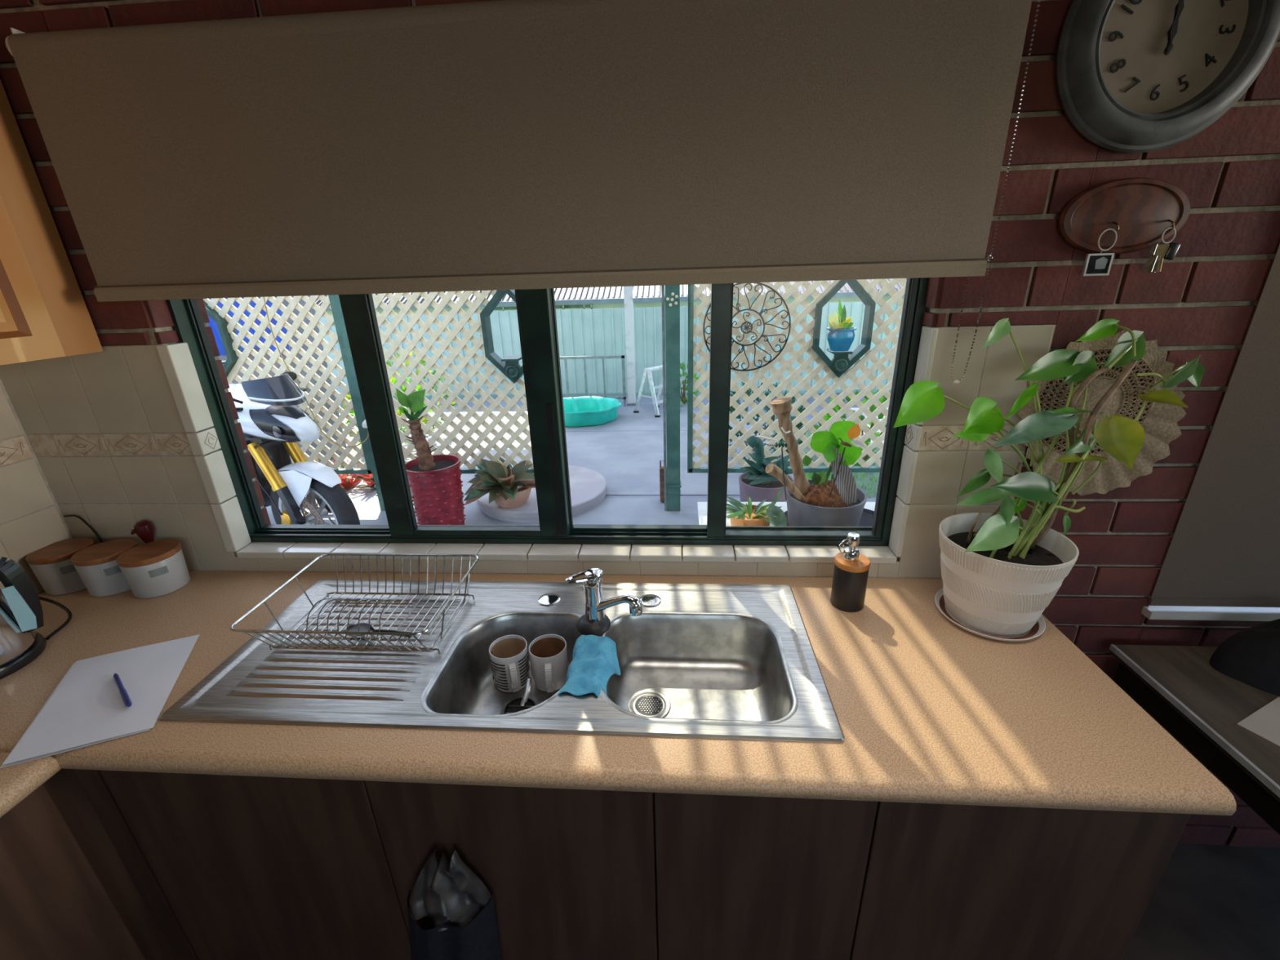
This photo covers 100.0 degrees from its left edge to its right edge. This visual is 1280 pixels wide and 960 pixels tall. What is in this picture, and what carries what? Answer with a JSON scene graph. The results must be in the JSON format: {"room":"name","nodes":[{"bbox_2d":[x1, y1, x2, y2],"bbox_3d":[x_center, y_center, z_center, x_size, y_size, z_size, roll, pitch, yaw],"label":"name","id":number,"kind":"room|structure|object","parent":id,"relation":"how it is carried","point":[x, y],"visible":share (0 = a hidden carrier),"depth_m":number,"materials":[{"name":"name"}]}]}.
{"room":"kitchen","nodes":[
{"label":"kitchen","id":0,"kind":"room"},
{"bbox_2d":[0,378,72,594],"bbox_3d":[-1.740,0.567,-0.283,0.128,2.700,3.610,0,21,4],"label":"wall","id":1,"kind":"structure","parent":0,"point":[32,519],"depth_m":1.35,"materials":[{"name":"tile"}]},
{"bbox_2d":[0,79,102,364],"bbox_3d":[-1.452,-0.459,0.632,0.318,0.755,1.088,0,21,4],"label":"upper cabinet","id":2,"kind":"object","parent":1,"relation":"attached to","point":[44,313],"visible":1,"depth_m":1.11,"materials":[{"name":"brown wood"}]},
{"bbox_2d":[0,0,1279,848],"bbox_3d":[0.866,-0.111,1.278,5.260,2.700,0.169,0,21,4],"label":"wall","id":3,"kind":"structure","parent":0,"point":[121,436],"depth_m":1.22,"materials":[{"name":"red brick"}]},
{"bbox_2d":[4,0,1040,383],"bbox_3d":[-0.260,-0.533,1.076,1.866,0.703,0.071,0,21,4],"label":"roller blind","id":4,"kind":"object","parent":3,"relation":"attached to","point":[498,144],"visible":1,"depth_m":1.02,"materials":[{"name":"fabric"}]},
{"bbox_2d":[165,277,928,547],"bbox_3d":[-0.248,-0.342,1.282,1.760,1.086,0.078,0,21,4],"label":"window","id":5,"kind":"structure","parent":3,"relation":"in","point":[535,308],"depth_m":1.36,"materials":[{"name":"green metal"}]},
{"bbox_2d":[1017,329,1186,495],"bbox_3d":[0.996,-0.136,1.164,0.344,0.369,0.020,0,21,6],"label":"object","id":6,"kind":"object","parent":3,"relation":"attached to","point":[1160,425],"visible":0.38,"depth_m":1.16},
{"bbox_2d":[1057,177,1190,253],"bbox_3d":[0.924,-0.501,1.021,0.232,0.132,0.031,0,21,4],"label":"key rack","id":7,"kind":"object","parent":3,"relation":"attached to","point":[1140,210],"visible":1,"depth_m":1.02,"materials":[{"name":"brown wood"}]},
{"bbox_2d":[1081,228,1117,275],"bbox_3d":[0.890,-0.439,1.037,0.047,0.084,0.007,0,21,4],"label":"ring","id":8,"kind":"object","parent":7,"relation":"hanging from","point":[1095,264],"visible":1,"depth_m":1.04,"materials":[{"name":"metal"}]},
{"bbox_2d":[1081,253,1114,275],"bbox_3d":[0.891,-0.419,1.045,0.047,0.040,0.006,0,21,4],"label":"keychain","id":9,"kind":"object","parent":8,"relation":"attached to","point":[1095,264],"depth_m":1.04,"materials":[{"name":"metal"}]},
{"bbox_2d":[1085,254,1111,274],"bbox_3d":[0.891,-0.419,1.045,0.040,0.033,0.002,0,21,4],"label":"photo","id":10,"kind":"object","parent":8,"relation":"attached to","point":[1095,264],"depth_m":1.04,"materials":[{"name":"plastic"}]},
{"bbox_2d":[1094,257,1107,269],"bbox_3d":[0.895,-0.421,1.042,0.022,0.022,0.001,0,21,4],"label":"print","id":11,"kind":"object","parent":8,"relation":"on","point":[1100,263],"depth_m":1.04},
{"bbox_2d":[1141,226,1180,272],"bbox_3d":[1.000,-0.439,1.026,0.053,0.080,0.008,0,21,4],"label":"bunch","id":12,"kind":"object","parent":7,"relation":"hanging from","point":[1159,251],"visible":1,"depth_m":1.03,"materials":[{"name":"metal"}]},
{"bbox_2d":[1055,0,1279,152],"bbox_3d":[0.910,-0.764,0.916,0.356,0.356,0.039,0,21,4],"label":"wall clock","id":13,"kind":"object","parent":3,"relation":"attached to","point":[1132,76],"visible":1,"depth_m":0.93,"materials":[{"name":"black"}]},
{"bbox_2d":[1141,605,1279,621],"bbox_3d":[1.841,-0.301,1.100,1.227,1.314,0.148,0,21,4],"label":"window","id":14,"kind":"structure","parent":3,"relation":"in","point":[1151,612],"depth_m":1.30,"materials":[{"name":"metal"}]},
{"bbox_2d":[1147,243,1279,607],"bbox_3d":[1.837,-0.314,1.020,1.224,1.336,0.044,0,21,4],"label":"roller blind","id":15,"kind":"object","parent":3,"relation":"attached to","point":[1224,550],"visible":1,"depth_m":1.21,"materials":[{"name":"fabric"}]},
{"bbox_2d":[1121,843,1279,959],"bbox_3d":[0.773,1.792,-0.047,5.060,0.100,3.710,0,21,4],"label":"floor","id":16,"kind":"structure","parent":0,"point":[1208,902],"depth_m":1.44,"materials":[{"name":"tile"}]},
{"bbox_2d":[0,768,199,959],"bbox_3d":[-1.330,1.197,0.331,0.602,0.861,1.755,0,21,4],"label":"base cabinet","id":17,"kind":"object","parent":16,"relation":"on","point":[77,882],"visible":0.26,"depth_m":0.97,"materials":[{"name":"brown wood"}]},
{"bbox_2d":[0,570,1236,817],"bbox_3d":[-0.404,0.677,0.353,2.460,0.038,2.296,0,21,4],"label":"countertop","id":18,"kind":"structure","parent":17,"relation":"on","point":[929,708],"depth_m":0.91,"materials":[{"name":"laminate"}]},
{"bbox_2d":[0,556,72,679],"bbox_3d":[-1.406,0.253,1.148,0.218,0.243,0.348,-10,22,-20],"label":"kettle","id":19,"kind":"object","parent":18,"relation":"on","point":[21,613],"visible":1,"depth_m":1.12,"materials":[{"name":"black plastic"}]},
{"bbox_2d":[25,537,94,595],"bbox_3d":[-1.502,0.227,1.411,0.125,0.108,0.125,0,21,4],"label":"canister","id":20,"kind":"object","parent":18,"relation":"on","point":[51,565],"visible":0.84,"depth_m":1.37,"materials":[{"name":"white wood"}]},
{"bbox_2d":[0,662,150,768],"bbox_3d":[-1.027,0.413,1.037,0.214,0.002,0.305,-11,23,-23],"label":"paper sheet","id":21,"kind":"object","parent":18,"relation":"on","point":[64,676],"visible":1,"depth_m":0.92,"materials":[{"name":"white paper"}]},
{"bbox_2d":[2,634,199,764],"bbox_3d":[-1.023,0.408,1.040,0.214,0.004,0.305,-11,23,-23],"label":"paper sheet","id":22,"kind":"object","parent":21,"relation":"on","point":[88,706],"visible":1,"depth_m":1.02,"materials":[{"name":"white paper"}]},
{"bbox_2d":[113,673,132,706],"bbox_3d":[-1.000,0.402,1.036,0.138,0.013,0.009,15,26,37],"label":"pen","id":23,"kind":"object","parent":22,"relation":"on","point":[126,700],"visible":1,"depth_m":1.02,"materials":[{"name":"blue plastic"}]},
{"bbox_2d":[63,515,103,542],"bbox_3d":[-1.490,0.172,1.462,0.093,0.170,0.006,0,21,4],"label":"lead","id":24,"kind":"object","parent":18,"relation":"on","point":[88,525],"visible":0.67,"depth_m":1.44,"materials":[{"name":"black plastic"}]},
{"bbox_2d":[70,538,137,596],"bbox_3d":[-1.375,0.228,1.398,0.125,0.108,0.125,0,21,4],"label":"canister","id":25,"kind":"object","parent":18,"relation":"on","point":[96,565],"visible":0.83,"depth_m":1.36,"materials":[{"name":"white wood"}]},
{"bbox_2d":[115,539,190,598],"bbox_3d":[-1.248,0.229,1.385,0.125,0.108,0.125,0,21,4],"label":"canister","id":26,"kind":"object","parent":18,"relation":"on","point":[154,569],"visible":1,"depth_m":1.35,"materials":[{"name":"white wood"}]},
{"bbox_2d":[130,520,154,543],"bbox_3d":[-1.307,0.183,1.437,0.042,0.161,0.040,0,21,4],"label":"ornament","id":27,"kind":"object","parent":26,"relation":"on","point":[144,529],"visible":0.63,"depth_m":1.41,"materials":[{"name":"red ceramic"}]},
{"bbox_2d":[159,579,844,743],"bbox_3d":[-0.250,0.404,1.168,1.216,0.132,0.476,0,21,4],"label":"sink","id":28,"kind":"object","parent":18,"relation":"in","point":[715,661],"visible":0.89,"depth_m":1.14,"materials":[{"name":"metal"}]},
{"bbox_2d":[230,553,478,654],"bbox_3d":[-0.598,0.283,1.196,0.407,0.098,0.311,0,21,4],"label":"dish rack","id":29,"kind":"object","parent":28,"relation":"on","point":[326,646],"visible":1,"depth_m":1.19,"materials":[{"name":"metal"}]},
{"bbox_2d":[343,622,412,637],"bbox_3d":[-0.565,0.325,1.163,0.157,0.012,0.047,0,21,4],"label":"ladle","id":30,"kind":"object","parent":29,"relation":"in","point":[363,627],"visible":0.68,"depth_m":1.17,"materials":[{"name":"black plastic"}]},
{"bbox_2d":[343,622,374,636],"bbox_3d":[-0.610,0.326,1.166,0.067,0.006,0.047,16,27,39],"label":"spoon bowl","id":31,"kind":"object","parent":30,"relation":"on","point":[363,627],"depth_m":1.17,"materials":[{"name":"silver metal"}]},
{"bbox_2d":[488,635,529,693],"bbox_3d":[-0.290,0.415,1.187,0.084,0.097,0.107,0,21,4],"label":"mug","id":32,"kind":"object","parent":28,"relation":"in","point":[508,654],"visible":0.99,"depth_m":1.18,"materials":[{"name":"white ceramic"}]},
{"bbox_2d":[503,697,535,714],"bbox_3d":[-0.252,0.484,1.127,0.066,0.010,0.066,0,21,4],"label":"plug","id":33,"kind":"object","parent":28,"relation":"on","point":[511,704],"depth_m":1.14,"materials":[{"name":"black rubber"}]},
{"bbox_2d":[528,634,568,693],"bbox_3d":[-0.203,0.414,1.184,0.082,0.097,0.111,0,21,4],"label":"mug","id":34,"kind":"object","parent":28,"relation":"in","point":[548,653],"visible":0.98,"depth_m":1.18,"materials":[{"name":"white ceramic"}]},
{"bbox_2d":[557,635,620,697],"bbox_3d":[-0.099,0.390,1.074,0.112,0.060,0.179,0,21,4],"label":"cloth","id":35,"kind":"object","parent":28,"relation":"on","point":[595,660],"visible":0.95,"depth_m":1.07,"materials":[{"name":"blue fabric"}]},
{"bbox_2d":[564,568,642,635],"bbox_3d":[-0.074,0.260,1.168,0.162,0.136,0.076,0,21,4],"label":"mixer tap","id":36,"kind":"object","parent":28,"relation":"on","point":[595,622],"visible":1,"depth_m":1.16,"materials":[{"name":"silver metal"}]},
{"bbox_2d":[582,581,604,622],"bbox_3d":[-0.101,0.256,1.175,0.043,0.102,0.043,0,21,4],"label":"tap","id":37,"kind":"object","parent":36,"relation":"on","point":[594,604],"depth_m":1.16,"materials":[{"name":"silver metal"}]},
{"bbox_2d":[830,532,870,612],"bbox_3d":[0.478,0.204,1.216,0.075,0.178,0.075,0,21,4],"label":"soap dispenser","id":38,"kind":"object","parent":18,"relation":"on","point":[851,567],"visible":1,"depth_m":1.20,"materials":[{"name":"black plastic"}]},
{"bbox_2d":[830,563,869,612],"bbox_3d":[0.479,0.238,1.230,0.073,0.104,0.073,0,21,4],"label":"bottle","id":39,"kind":"object","parent":38,"relation":"attached to","point":[849,584],"depth_m":1.20,"materials":[{"name":"black ceramic"}]},
{"bbox_2d":[934,588,1045,641],"bbox_3d":[0.768,0.293,1.188,0.208,0.014,0.208,0,21,4],"label":"saucer","id":40,"kind":"object","parent":18,"relation":"on","point":[1039,627],"visible":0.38,"depth_m":1.13,"materials":[{"name":"white ceramic"}]},
{"bbox_2d":[893,318,1204,636],"bbox_3d":[0.813,0.005,1.075,0.652,0.624,0.244,0,21,4],"label":"potted plant","id":41,"kind":"object","parent":40,"relation":"on","point":[1000,572],"visible":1,"depth_m":1.06,"materials":[{"name":"green plant"}]},
{"bbox_2d":[99,769,411,959],"bbox_3d":[-0.701,0.790,1.344,0.500,0.860,0.541,0,21,4],"label":"base cabinet","id":42,"kind":"object","parent":16,"relation":"on","point":[249,868],"visible":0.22,"depth_m":1.03,"materials":[{"name":"brown wood"}]},
{"bbox_2d":[364,780,658,959],"bbox_3d":[-0.200,0.789,1.307,0.505,0.860,0.541,0,21,4],"label":"base cabinet","id":43,"kind":"object","parent":16,"relation":"on","point":[570,874],"visible":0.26,"depth_m":0.98,"materials":[{"name":"brown wood"}]},
{"bbox_2d":[407,848,502,959],"bbox_3d":[-0.372,0.832,0.999,0.192,0.350,0.065,0,21,4],"label":"bag","id":44,"kind":"object","parent":43,"relation":"hanging from","point":[451,895],"visible":1,"depth_m":0.97,"materials":[{"name":"plastic"}]},
{"bbox_2d":[654,792,878,959],"bbox_3d":[0.235,0.788,1.275,0.367,0.860,0.541,0,21,4],"label":"base cabinet","id":45,"kind":"object","parent":16,"relation":"on","point":[739,877],"visible":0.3,"depth_m":0.95,"materials":[{"name":"brown wood"}]},
{"bbox_2d":[849,801,1191,959],"bbox_3d":[0.654,0.787,1.244,0.473,0.860,0.541,0,21,4],"label":"base cabinet","id":46,"kind":"object","parent":16,"relation":"on","point":[942,882],"visible":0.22,"depth_m":0.92,"materials":[{"name":"brown wood"}]},
{"bbox_2d":[1109,644,1279,835],"bbox_3d":[1.696,1.013,0.743,1.132,0.736,1.465,0,21,4],"label":"side table","id":47,"kind":"object","parent":16,"relation":"on","point":[1202,706],"visible":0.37,"depth_m":1.16,"materials":[{"name":"wood"}]},
{"bbox_2d":[1209,618,1279,696],"bbox_3d":[1.463,0.374,1.193,0.270,0.150,0.170,0,21,4],"label":"bag","id":48,"kind":"object","parent":47,"relation":"on","point":[1251,656],"visible":1,"depth_m":1.20,"materials":[{"name":"fabric"}]},
{"bbox_2d":[1236,697,1279,746],"bbox_3d":[1.348,0.522,1.025,0.174,0.001,0.242,-10,23,-21],"label":"paper","id":49,"kind":"object","parent":47,"relation":"on","point":[1264,722],"visible":1,"depth_m":1.10,"materials":[{"name":"white paper"}]},
{"bbox_3d":[4.489,-0.522,6.031,5.930,0.100,4.010,0,21,4],"label":"lawn","id":50,"kind":"structure","parent":0,"visible":0},
{"bbox_2d":[773,430,884,497],"bbox_3d":[3.057,-0.240,5.171,3.279,0.075,2.094,0,21,4],"label":"grass","id":51,"kind":"structure","parent":50,"relation":"on","point":[807,473],"depth_m":4.72,"materials":[{"name":"green plant"}]},
{"bbox_2d":[813,390,890,466],"bbox_3d":[2.115,-0.470,5.065,0.979,0.797,0.801,0,21,4],"label":"shrub","id":52,"kind":"object","parent":50,"relation":"on","point":[883,398],"visible":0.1,"depth_m":5.04,"materials":[{"name":"green plant"}]},
{"label":"outside","id":53,"kind":"structure","parent":0,"visible":0},
{"bbox_3d":[2.434,-9.617,33.374,80.000,0.200,53.050,0,21,4],"label":"ground","id":54,"kind":"structure","parent":53,"visible":0},
{"bbox_2d":[314,278,906,315],"bbox_3d":[0.148,-5.021,15.199,16.888,4.350,6.500,0,21,4],"label":"roof","id":55,"kind":"structure","parent":54,"relation":"on","point":[643,296],"depth_m":12.40,"materials":[{"name":"grey metal"}]},
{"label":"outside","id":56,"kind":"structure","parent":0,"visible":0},
{"bbox_2d":[265,392,888,525],"bbox_3d":[-1.322,0.008,5.197,10.600,0.200,6.730,0,21,4],"label":"patio slab","id":57,"kind":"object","parent":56,"point":[627,450],"visible":0.02,"depth_m":5.22,"materials":[{"name":"concrete"}]},
{"bbox_2d":[208,295,346,462],"bbox_3d":[-3.746,-1.145,5.268,1.009,2.040,0.699,0,21,4],"label":"tarp","id":58,"kind":"object","parent":57,"relation":"on","point":[212,323],"visible":0.06,"depth_m":5.11,"materials":[{"name":"plastic"}]},
{"bbox_2d":[227,371,359,524],"bbox_3d":[-2.734,-0.091,3.553,2.028,1.235,0.756,5,22,18],"label":"motorbike","id":59,"kind":"object","parent":57,"relation":"on","point":[272,424],"visible":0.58,"depth_m":3.26,"materials":[{"name":"metal"}]},
{"bbox_2d":[244,433,275,441],"bbox_3d":[-2.296,-0.264,3.193,0.235,0.083,0.039,0,21,5],"label":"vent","id":60,"kind":"object","parent":59,"relation":"attached to","point":[248,437],"depth_m":3.19,"materials":[{"name":"plastic"}]},
{"bbox_2d":[278,440,297,442],"bbox_3d":[-2.087,-0.227,3.181,0.113,0.016,0.027,3,22,13],"label":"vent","id":61,"kind":"object","parent":59,"relation":"attached to","point":[278,441],"depth_m":3.18,"materials":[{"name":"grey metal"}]},
{"bbox_2d":[280,371,297,381],"bbox_3d":[-2.265,-0.664,3.462,0.044,0.070,0.117,5,22,18],"label":"mirror","id":62,"kind":"object","parent":59,"relation":"on","point":[292,375],"depth_m":3.47,"materials":[{"name":"plastic"}]},
{"bbox_2d":[315,457,349,468],"bbox_3d":[-2.926,-0.085,4.882,0.559,0.278,0.349,-7,21,-12],"label":"bromeliad","id":63,"kind":"object","parent":57,"relation":"on","point":[316,458],"visible":0.02,"depth_m":4.97,"materials":[{"name":"red plant"}]},
{"bbox_2d":[325,462,363,489],"bbox_3d":[-2.658,-0.039,4.776,0.406,0.252,0.673,0,21,4],"label":"bromeliad","id":64,"kind":"object","parent":57,"relation":"on","point":[346,482],"visible":0.41,"depth_m":4.79,"materials":[{"name":"red plant"}]},
{"bbox_2d":[333,294,385,511],"bbox_3d":[-2.075,-0.983,3.930,0.136,2.600,0.116,0,21,4],"label":"patio post","id":65,"kind":"object","parent":57,"relation":"on","point":[337,302],"visible":0.19,"depth_m":4.01,"materials":[{"name":"green paint"}]},
{"bbox_2d":[203,294,373,474],"bbox_3d":[-3.147,-0.998,4.002,2.000,2.023,0.200,0,21,4],"label":"lattice screen","id":66,"kind":"object","parent":65,"relation":"attached to","point":[226,324],"visible":0.17,"depth_m":3.99,"materials":[{"name":"beige paint"}]},
{"bbox_2d":[262,297,368,447],"bbox_3d":[-2.329,-0.798,3.898,0.536,1.183,0.013,-2,21,-1],"label":"cable","id":67,"kind":"object","parent":65,"relation":"hanging from","point":[366,439],"visible":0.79,"depth_m":3.93,"materials":[{"name":"white plastic"}]},
{"bbox_2d":[362,419,367,427],"bbox_3d":[-2.033,-0.431,4.032,0.104,0.058,0.104,0,21,4],"label":"fitting","id":68,"kind":"object","parent":65,"relation":"attached to","point":[364,423],"visible":0.26,"depth_m":3.99,"materials":[{"name":"white plastic"}]},
{"bbox_2d":[372,289,533,473],"bbox_3d":[-1.357,-1.002,3.870,1.290,2.023,0.200,0,21,4],"label":"lattice screen","id":69,"kind":"object","parent":65,"relation":"attached to","point":[509,366],"visible":0.32,"depth_m":3.95,"materials":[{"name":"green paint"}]},
{"bbox_2d":[501,355,521,361],"bbox_3d":[-0.914,-0.881,3.885,0.120,0.015,0.200,0,21,4],"label":"shelf","id":70,"kind":"object","parent":69,"relation":"attached to","point":[510,357],"depth_m":3.83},
{"bbox_2d":[346,464,375,489],"bbox_3d":[-2.383,-0.072,4.803,0.516,0.279,0.466,-11,23,-23],"label":"bromeliad","id":71,"kind":"object","parent":57,"relation":"on","point":[368,478],"visible":0.41,"depth_m":4.77,"materials":[{"name":"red plant"}]},
{"bbox_2d":[340,372,432,457],"bbox_3d":[-2.644,-0.685,5.641,0.894,0.993,0.819,0,21,4],"label":"shrub","id":72,"kind":"object","parent":57,"relation":"on","point":[393,380],"visible":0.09,"depth_m":5.50,"materials":[{"name":"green plant"}]},
{"bbox_2d":[386,351,456,432],"bbox_3d":[-2.733,-1.031,6.462,1.021,1.047,0.808,0,21,4],"label":"shrub","id":73,"kind":"object","parent":57,"relation":"on","point":[422,361],"visible":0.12,"depth_m":6.45,"materials":[{"name":"green plant"}]},
{"bbox_2d":[395,388,466,524],"bbox_3d":[-1.451,-0.121,3.745,0.384,1.085,0.387,10,24,27],"label":"pot plant","id":74,"kind":"object","parent":57,"relation":"on","point":[435,482],"visible":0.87,"depth_m":3.68,"materials":[{"name":"green plant"}]},
{"bbox_2d":[463,457,535,508],"bbox_3d":[-1.027,0.008,4.103,0.710,0.379,0.515,0,21,4],"label":"potted plant","id":75,"kind":"object","parent":57,"relation":"on","point":[510,489],"visible":0.97,"depth_m":4.04,"materials":[{"name":"plant"}]},
{"bbox_2d":[476,465,606,522],"bbox_3d":[-0.819,0.091,4.531,1.080,0.091,1.080,0,21,4],"label":"stone plinth","id":76,"kind":"object","parent":57,"relation":"on","point":[588,486],"visible":0.5,"depth_m":4.25,"materials":[{"name":"white stone"}]},
{"bbox_2d":[563,395,622,426],"bbox_3d":[-0.747,-0.879,6.902,1.041,0.196,0.949,0,21,4],"label":"pool","id":77,"kind":"object","parent":57,"relation":"on","point":[586,411],"visible":0.75,"depth_m":6.81,"materials":[{"name":"teal plastic"}]},
{"bbox_2d":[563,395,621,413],"bbox_3d":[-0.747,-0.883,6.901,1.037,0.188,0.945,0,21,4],"label":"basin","id":78,"kind":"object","parent":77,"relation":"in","point":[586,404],"depth_m":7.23,"materials":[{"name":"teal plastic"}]},
{"bbox_2d":[560,355,626,406],"bbox_3d":[-0.728,-1.369,7.486,1.055,0.700,0.030,0,21,4],"label":"gate","id":79,"kind":"object","parent":57,"relation":"on","point":[622,357],"visible":0.6,"depth_m":7.41,"materials":[{"name":"white metal"}]},
{"bbox_2d":[623,286,636,405],"bbox_3d":[-0.149,-2.284,7.171,0.126,2.600,0.130,0,21,4],"label":"post","id":80,"kind":"object","parent":57,"relation":"on","point":[628,291],"visible":0.61,"depth_m":7.29,"materials":[{"name":"white metal"}]},
{"bbox_2d":[633,364,666,417],"bbox_3d":[0.220,-1.191,7.093,0.469,0.594,0.482,18,29,42],"label":"step ladder","id":81,"kind":"object","parent":57,"relation":"on","point":[655,401],"visible":0.8,"depth_m":6.94,"materials":[{"name":"metal"}]},
{"bbox_2d":[659,460,664,502],"bbox_3d":[0.188,0.008,4.297,0.060,0.348,0.060,0,21,4],"label":"umbrella stand","id":82,"kind":"object","parent":57,"relation":"on","point":[661,468],"visible":0.59,"depth_m":4.28,"materials":[{"name":"grey metal"}]},
{"bbox_2d":[661,284,681,511],"bbox_3d":[0.222,-0.989,3.760,0.131,2.600,0.116,0,21,4],"label":"patio post","id":83,"kind":"object","parent":57,"relation":"on","point":[671,331],"visible":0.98,"depth_m":3.85,"materials":[{"name":"green paint"}]},
{"bbox_2d":[687,278,906,472],"bbox_3d":[1.146,-1.008,3.686,1.630,2.023,0.200,0,21,4],"label":"lattice screen","id":84,"kind":"object","parent":83,"relation":"attached to","point":[841,363],"visible":0.45,"depth_m":3.78,"materials":[{"name":"beige paint"}]},
{"bbox_2d":[702,282,791,371],"bbox_3d":[0.726,-1.038,3.657,0.591,0.591,0.016,0,21,5],"label":"wall art","id":85,"kind":"object","parent":84,"relation":"attached to","point":[746,326],"visible":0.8,"depth_m":3.65,"materials":[{"name":"black metal"}]},
{"bbox_2d":[740,321,752,333],"bbox_3d":[0.726,-1.038,3.657,0.082,0.082,0.016,0,21,4],"label":"flower","id":86,"kind":"object","parent":85,"relation":"on","point":[746,326],"depth_m":3.65,"materials":[{"name":"black metal"}]},
{"bbox_2d":[826,348,853,354],"bbox_3d":[1.379,-0.890,3.714,0.120,0.015,0.200,0,21,4],"label":"shelf","id":87,"kind":"object","parent":84,"relation":"attached to","point":[834,353],"depth_m":3.62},
{"bbox_2d":[826,298,857,352],"bbox_3d":[1.363,-1.041,3.632,0.201,0.349,0.204,0,21,4],"label":"potted plant","id":88,"kind":"object","parent":84,"relation":"on","point":[841,335],"visible":0.98,"depth_m":3.60,"materials":[{"name":"teal ceramic"}]},
{"bbox_2d":[665,360,699,405],"bbox_3d":[0.594,-1.329,7.524,0.508,0.690,0.479,-5,21,-9],"label":"shrub","id":89,"kind":"object","parent":57,"relation":"on","point":[682,366],"visible":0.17,"depth_m":7.54,"materials":[{"name":"green plant"}]},
{"bbox_2d":[704,382,808,462],"bbox_3d":[1.116,-0.550,5.192,1.008,0.838,0.822,0,21,4],"label":"shrub","id":90,"kind":"object","parent":57,"relation":"on","point":[748,392],"visible":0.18,"depth_m":5.15,"materials":[{"name":"green plant"}]},
{"bbox_2d":[733,435,794,502],"bbox_3d":[0.883,0.006,3.773,0.378,0.694,0.375,-11,23,-22],"label":"pot plant","id":91,"kind":"object","parent":57,"relation":"on","point":[755,483],"visible":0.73,"depth_m":3.69,"materials":[{"name":"green plant"}]},
{"bbox_2d":[697,502,875,526],"bbox_3d":[0.863,0.502,2.712,1.120,0.530,0.745,0,21,4],"label":"garden table","id":92,"kind":"object","parent":57,"relation":"on","point":[702,506],"visible":0.07,"depth_m":2.89,"materials":[{"name":"white"}]},
{"bbox_2d":[726,486,786,526],"bbox_3d":[0.534,0.128,2.606,0.319,0.263,0.306,0,21,4],"label":"pot plant","id":93,"kind":"object","parent":92,"relation":"on","point":[742,514],"visible":0.88,"depth_m":2.54,"materials":[{"name":"green plant"}]},
{"bbox_2d":[784,507,874,526],"bbox_3d":[0.975,0.241,2.612,0.600,0.020,0.600,0,21,4],"label":"tray","id":94,"kind":"object","parent":92,"relation":"on","point":[867,517],"visible":0.06,"depth_m":2.74,"materials":[{"name":"grey plastic"}]},
{"bbox_2d":[764,396,866,526],"bbox_3d":[0.813,-0.063,2.506,0.493,0.662,0.368,0,21,4],"label":"pot plant","id":95,"kind":"object","parent":94,"relation":"on","point":[809,502],"visible":0.92,"depth_m":2.43,"materials":[{"name":"green plant"}]},
{"bbox_2d":[754,435,787,500],"bbox_3d":[0.569,-0.051,2.343,0.168,0.311,0.030,-6,21,-12],"label":"stake","id":96,"kind":"object","parent":95,"relation":"attached to","point":[775,444],"visible":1,"depth_m":2.31,"materials":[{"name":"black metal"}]},
{"bbox_2d":[829,423,865,497],"bbox_3d":[0.911,-0.077,2.354,0.123,0.354,0.033,6,22,20],"label":"stake","id":97,"kind":"object","parent":95,"relation":"in","point":[854,432],"visible":1,"depth_m":2.32,"materials":[{"name":"black metal"}]},
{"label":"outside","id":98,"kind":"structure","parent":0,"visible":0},
{"bbox_2d":[319,301,902,399],"bbox_3d":[0.037,-1.894,8.060,13.300,1.325,0.050,0,21,4],"label":"fence","id":99,"kind":"object","parent":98,"point":[585,331],"visible":0.09,"depth_m":8.05,"materials":[{"name":"beige wood"}]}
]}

